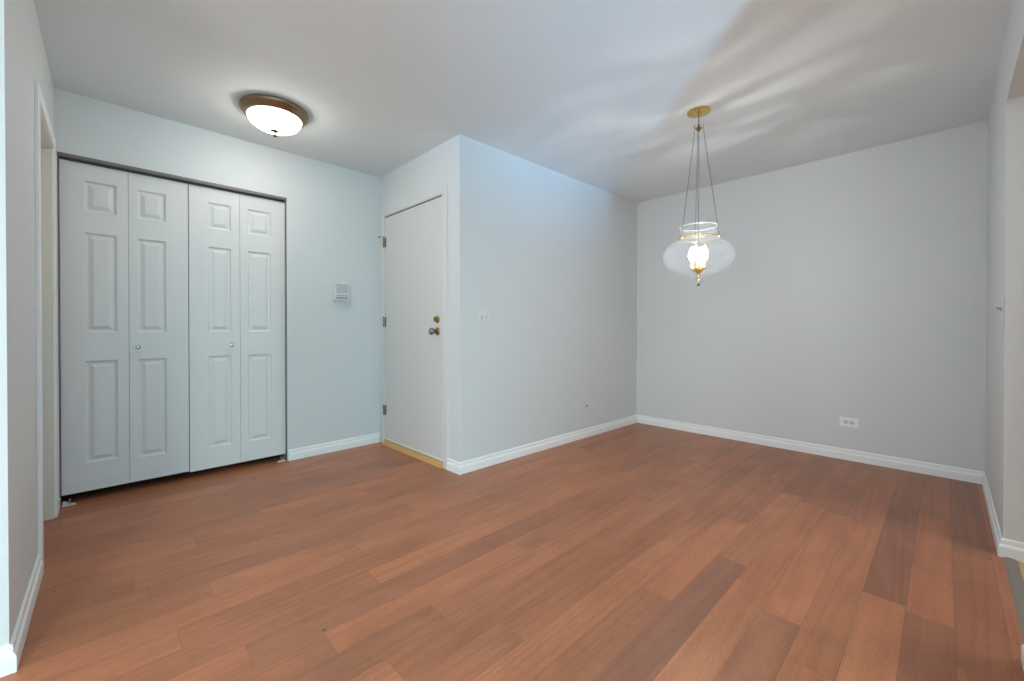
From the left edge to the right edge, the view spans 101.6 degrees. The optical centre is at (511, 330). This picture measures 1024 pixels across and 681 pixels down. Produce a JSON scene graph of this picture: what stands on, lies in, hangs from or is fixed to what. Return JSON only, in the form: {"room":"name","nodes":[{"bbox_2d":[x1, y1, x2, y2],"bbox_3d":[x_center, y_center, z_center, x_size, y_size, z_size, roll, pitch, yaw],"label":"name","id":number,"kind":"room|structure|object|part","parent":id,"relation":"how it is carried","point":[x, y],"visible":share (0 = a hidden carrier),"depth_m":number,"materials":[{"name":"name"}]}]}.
{"room":"empty dining room","nodes":[
{"label":"empty dining room","id":0,"kind":"room"},
{"bbox_2d":[0,0,60,646],"bbox_3d":[-2.402,-0.183,2.080,0.121,2.440,2.368,0,1,-44],"label":"wall","id":1,"kind":"structure","parent":0,"point":[23,59],"depth_m":1.43,"materials":[{"name":"paint"}]},
{"bbox_2d":[10,554,43,669],"bbox_3d":[-1.769,0.998,1.530,0.017,0.085,0.718,0,1,-44],"label":"baseboard","id":2,"kind":"structure","parent":1,"relation":"attached to","point":[18,638],"depth_m":1.47,"materials":[{"name":"paint"}]},
{"bbox_2d":[34,79,57,567],"bbox_3d":[-2.338,-0.017,2.025,0.133,2.107,0.794,0,1,-44],"label":"door frame","id":3,"kind":"structure","parent":1,"relation":"attached to","point":[45,153],"depth_m":2.28,"materials":[{"name":"paint"}]},
{"bbox_2d":[54,88,379,497],"bbox_3d":[-1.935,-0.191,3.228,0.120,2.440,2.149,0,1,45],"label":"wall","id":4,"kind":"structure","parent":0,"point":[333,211],"depth_m":3.42,"materials":[{"name":"paint"}]},
{"bbox_2d":[57,151,286,506],"bbox_3d":[-2.230,-0.008,2.887,0.068,2.075,1.225,0,1,45],"label":"door frame","id":5,"kind":"structure","parent":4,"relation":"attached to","point":[60,155],"depth_m":2.77,"materials":[{"name":"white wood"}]},
{"bbox_2d":[59,159,188,495],"bbox_3d":[-2.452,-0.020,2.678,0.075,1.989,0.602,0,1,45],"label":"door","id":6,"kind":"structure","parent":5,"relation":"attached to","point":[124,346],"depth_m":2.65,"materials":[{"name":"paint"}]},
{"bbox_3d":[-2.568,-0.019,2.579,0.030,1.989,0.298,0,1,45],"label":"panel","id":7,"kind":"part","parent":6,"relation":"part of","materials":[{"name":"paint"}]},
{"bbox_3d":[-2.355,-0.020,2.793,0.030,1.989,0.302,0,1,45],"label":"panel","id":8,"kind":"part","parent":6,"relation":"part of","materials":[{"name":"paint"}]},
{"bbox_3d":[-2.232,-1.031,2.881,0.065,0.029,1.225,0,1,45],"label":"rail","id":9,"kind":"part","parent":5,"relation":"part of","materials":[{"name":"brown metal"}]},
{"bbox_2d":[188,184,284,471],"bbox_3d":[-2.020,-0.018,3.112,0.075,1.997,0.614,0,1,45],"label":"door","id":10,"kind":"structure","parent":5,"relation":"attached to","point":[236,242],"depth_m":3.09,"materials":[{"name":"paint"}]},
{"bbox_3d":[-2.139,-0.018,3.010,0.030,1.997,0.301,0,1,45],"label":"panel","id":11,"kind":"part","parent":10,"relation":"part of","materials":[{"name":"paint"}]},
{"bbox_3d":[-1.922,-0.019,3.228,0.030,1.997,0.310,0,1,45],"label":"panel","id":12,"kind":"part","parent":10,"relation":"part of","materials":[{"name":"paint"}]},
{"bbox_2d":[288,432,379,460],"bbox_3d":[-1.491,0.984,3.584,0.016,0.085,0.789,0,1,45],"label":"baseboard","id":13,"kind":"structure","parent":4,"relation":"attached to","point":[313,450],"depth_m":3.54,"materials":[{"name":"paint"}]},
{"bbox_2d":[332,281,349,301],"bbox_3d":[-1.463,-0.334,3.584,0.045,0.174,0.140,0,1,45],"label":"intercom","id":14,"kind":"object","parent":4,"relation":"attached to","point":[340,290],"visible":1,"depth_m":3.57,"materials":[{"name":"white plastic"}]},
{"bbox_2d":[336,284,347,293],"bbox_3d":[-1.455,-0.361,3.575,0.002,0.080,0.100,0,1,45],"label":"speaker grille","id":15,"kind":"object","parent":14,"relation":"attached to","point":[340,288],"depth_m":3.57,"materials":[{"name":"grey plastic"}]},
{"bbox_2d":[380,134,459,461],"bbox_3d":[-0.797,-0.193,3.517,0.120,2.440,1.325,0,1,-44],"label":"wall","id":16,"kind":"structure","parent":0,"point":[438,167],"depth_m":3.10,"materials":[{"name":"paint"}]},
{"bbox_2d":[378,195,441,460],"bbox_3d":[-0.877,-0.022,3.456,0.079,2.005,0.947,0,1,-44],"label":"door","id":17,"kind":"structure","parent":16,"relation":"in","point":[413,235],"depth_m":3.42,"materials":[{"name":"paint"}]},
{"bbox_3d":[-0.602,0.004,3.155,0.051,0.055,0.055,0,1,-44],"label":"knob","id":18,"kind":"part","parent":17,"relation":"part of","materials":[{"name":"silver metal"}]},
{"bbox_2d":[381,185,447,468],"bbox_3d":[-0.834,-0.029,3.461,0.014,2.112,1.018,0,1,-44],"label":"door frame","id":19,"kind":"structure","parent":16,"relation":"attached to","point":[443,190],"depth_m":3.13,"materials":[{"name":"paint"}]},
{"bbox_2d":[447,458,459,474],"bbox_3d":[-0.425,0.988,3.047,0.016,0.085,0.154,0,1,-44],"label":"baseboard","id":20,"kind":"structure","parent":16,"relation":"attached to","point":[453,466],"depth_m":3.04,"materials":[{"name":"paint"}]},
{"bbox_2d":[0,423,1023,680],"bbox_3d":[0.175,1.074,0.337,8.010,0.052,8.470,0,1,-44],"label":"floor","id":21,"kind":"structure","parent":0,"point":[636,551],"depth_m":1.80,"materials":[{"name":"brown wood"}]},
{"bbox_2d":[62,498,75,506],"bbox_3d":[-2.630,1.015,2.482,0.030,0.038,0.055,0,1,45],"label":"pivot bracket","id":22,"kind":"object","parent":21,"relation":"on","point":[69,503],"visible":1,"depth_m":2.48,"materials":[{"name":"grey metal"}]},
{"bbox_2d":[382,439,442,468],"bbox_3d":[-0.841,1.006,3.461,0.032,0.043,0.916,0,1,-44],"label":"threshold","id":23,"kind":"object","parent":21,"relation":"on","point":[405,450],"visible":1,"depth_m":3.41,"materials":[{"name":"brown wood"}]},
{"bbox_2d":[1003,557,1023,638],"bbox_3d":[1.950,1.037,1.596,0.871,0.006,0.042,0,1,-44],"label":"transition strip","id":24,"kind":"object","parent":21,"relation":"on","point":[1014,574],"visible":1,"depth_m":1.70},
{"bbox_2d":[34,0,1011,202],"bbox_3d":[0.164,-1.431,0.288,8.150,0.080,8.600,0,1,-44],"label":"ceiling","id":25,"kind":"structure","parent":0,"point":[600,94],"depth_m":2.27,"materials":[{"name":"paint"}]},
{"bbox_2d":[239,94,308,136],"bbox_3d":[-1.511,-1.321,2.664,0.386,0.172,0.386,0,1,-44],"label":"ceiling light","id":26,"kind":"object","parent":25,"relation":"attached to","point":[273,115],"visible":1,"depth_m":2.56,"materials":[{"name":"white glass"}]},
{"bbox_2d":[247,106,301,135],"bbox_3d":[-1.511,-1.312,2.664,0.302,0.079,0.302,0,1,-44],"label":"diffuser","id":27,"kind":"object","parent":26,"relation":"attached to","point":[274,120],"depth_m":2.59,"materials":[{"name":"white glass"}]},
{"bbox_2d":[665,106,735,288],"bbox_3d":[1.197,-0.839,2.681,0.426,1.136,0.426,0,0,3],"label":"pendant light","id":28,"kind":"object","parent":25,"relation":"hanging from","point":[697,255],"visible":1,"depth_m":2.67,"materials":[{"name":"gold metal"}]},
{"bbox_3d":[1.124,-0.950,2.661,0.100,0.693,0.008,0,0,-15],"label":"chain","id":29,"kind":"part","parent":28,"relation":"part of","materials":[{"name":"gold metal"}]},
{"bbox_3d":[1.169,-0.498,2.712,0.041,0.096,0.040,0,1,-44],"label":"bulb","id":30,"kind":"part","parent":28,"relation":"part of","materials":[{"name":"white glass"}]},
{"bbox_3d":[1.169,-0.497,2.655,0.041,0.096,0.040,0,1,-44],"label":"bulb","id":31,"kind":"part","parent":28,"relation":"part of","materials":[{"name":"white glass"}]},
{"bbox_3d":[1.216,-0.951,2.753,0.008,0.693,0.100,0,0,15],"label":"chain","id":32,"kind":"part","parent":28,"relation":"part of","materials":[{"name":"gold metal"}]},
{"bbox_3d":[1.197,-0.871,2.681,0.014,0.808,0.014,0,1,-44],"label":"stem","id":33,"kind":"part","parent":28,"relation":"part of","materials":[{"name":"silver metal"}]},
{"bbox_3d":[1.202,-1.323,2.672,0.062,0.100,0.056,0,1,-44],"label":"crown","id":34,"kind":"part","parent":28,"relation":"part of","materials":[{"name":"gold metal"}]},
{"bbox_3d":[1.197,-1.389,2.677,0.140,0.036,0.140,0,1,-44],"label":"ceiling plate","id":35,"kind":"part","parent":28,"relation":"part of","materials":[{"name":"gold metal"}]},
{"bbox_3d":[1.225,-0.498,2.712,0.041,0.096,0.040,0,1,-44],"label":"bulb","id":36,"kind":"part","parent":28,"relation":"part of","materials":[{"name":"white glass"}]},
{"bbox_3d":[1.225,-0.497,2.655,0.041,0.096,0.040,0,1,-44],"label":"bulb","id":37,"kind":"part","parent":28,"relation":"part of","materials":[{"name":"white glass"}]},
{"bbox_3d":[1.250,-0.950,2.627,0.100,0.693,0.008,0,1,45],"label":"chain","id":38,"kind":"part","parent":28,"relation":"part of","materials":[{"name":"gold metal"}]},
{"bbox_2d":[460,135,636,461],"bbox_3d":[0.511,-0.196,3.915,2.545,2.440,0.120,0,1,-43],"label":"wall","id":39,"kind":"structure","parent":0,"point":[551,255],"depth_m":3.58,"materials":[{"name":"paint"}]},
{"bbox_2d":[478,310,489,324],"bbox_3d":[-0.207,-0.101,3.146,0.114,0.116,0.019,0,1,-43],"label":"light switch","id":40,"kind":"object","parent":39,"relation":"attached to","point":[483,315],"visible":1,"depth_m":3.15,"materials":[{"name":"white plastic"}]},
{"bbox_2d":[459,415,636,474],"bbox_3d":[0.508,0.983,3.826,2.441,0.085,0.016,0,1,-43],"label":"baseboard","id":41,"kind":"structure","parent":39,"relation":"attached to","point":[481,462],"depth_m":3.56,"materials":[{"name":"paint"}]},
{"bbox_2d":[585,401,591,409],"bbox_3d":[0.741,0.724,4.048,0.116,0.072,0.008,0,1,-43],"label":"wall jack","id":42,"kind":"object","parent":39,"relation":"attached to","point":[588,405],"visible":1,"depth_m":4.05,"materials":[{"name":"white plastic"}]},
{"bbox_2d":[637,120,987,471],"bbox_3d":[2.330,-0.195,3.772,0.120,2.440,2.819,0,1,-44],"label":"wall","id":43,"kind":"structure","parent":0,"point":[855,284],"depth_m":3.40,"materials":[{"name":"paint"}]},
{"bbox_2d":[637,415,983,483],"bbox_3d":[2.281,0.983,3.732,0.016,0.085,2.579,0,1,-44],"label":"baseboard","id":44,"kind":"structure","parent":43,"relation":"attached to","point":[962,474],"depth_m":3.40,"materials":[{"name":"paint"}]},
{"bbox_2d":[840,417,857,427],"bbox_3d":[2.679,0.727,3.322,0.008,0.074,0.116,0,1,-44],"label":"wall outlet","id":45,"kind":"object","parent":43,"relation":"attached to","point":[844,421],"visible":1,"depth_m":3.32,"materials":[{"name":"plastic"}]},
{"bbox_2d":[985,0,1023,542],"bbox_3d":[2.172,-0.181,1.747,3.154,2.440,0.120,0,1,-44],"label":"wall","id":46,"kind":"structure","parent":0,"point":[1004,424],"depth_m":1.91,"materials":[{"name":"paint"}]},
{"bbox_2d":[981,472,1002,554],"bbox_3d":[2.710,0.992,2.368,1.291,0.085,0.018,0,1,-44],"label":"baseboard","id":47,"kind":"structure","parent":46,"relation":"attached to","point":[997,535],"depth_m":2.24,"materials":[{"name":"paint"}]},
{"bbox_2d":[996,297,1003,321],"bbox_3d":[2.290,-0.101,1.961,0.070,0.116,0.023,0,1,-44],"label":"light switch","id":48,"kind":"object","parent":46,"relation":"attached to","point":[1002,298],"visible":1,"depth_m":1.93,"materials":[{"name":"white plastic"}]},
{"bbox_3d":[2.296,-0.101,1.954,0.070,0.116,0.006,0,1,-44],"label":"plate","id":49,"kind":"part","parent":48,"relation":"part of","materials":[{"name":"white plastic"}]},
{"bbox_2d":[998,538,1023,562],"bbox_3d":[2.292,0.996,1.881,0.016,0.085,0.136,0,1,-44],"label":"baseboard","id":50,"kind":"structure","parent":46,"relation":"attached to","point":[1013,549],"depth_m":1.90,"materials":[{"name":"paint"}]},
{"bbox_2d":[1021,644,1023,670],"bbox_3d":[1.296,1.001,1.007,0.886,0.085,0.018,0,1,-44],"label":"baseboard","id":51,"kind":"structure","parent":46,"relation":"attached to","point":[1022,646],"depth_m":1.30,"materials":[{"name":"paint"}]},
{"bbox_3d":[-2.872,-0.170,0.062,3.359,2.440,0.120,0,1,-44],"label":"wall","id":52,"kind":"structure","parent":0,"visible":0},
{"bbox_2d":[0,644,16,677],"bbox_3d":[-2.740,1.007,0.102,3.394,0.085,0.016,0,1,-44],"label":"baseboard","id":53,"kind":"structure","parent":52,"relation":"attached to","point":[8,659],"depth_m":1.27,"materials":[{"name":"paint"}]}
]}

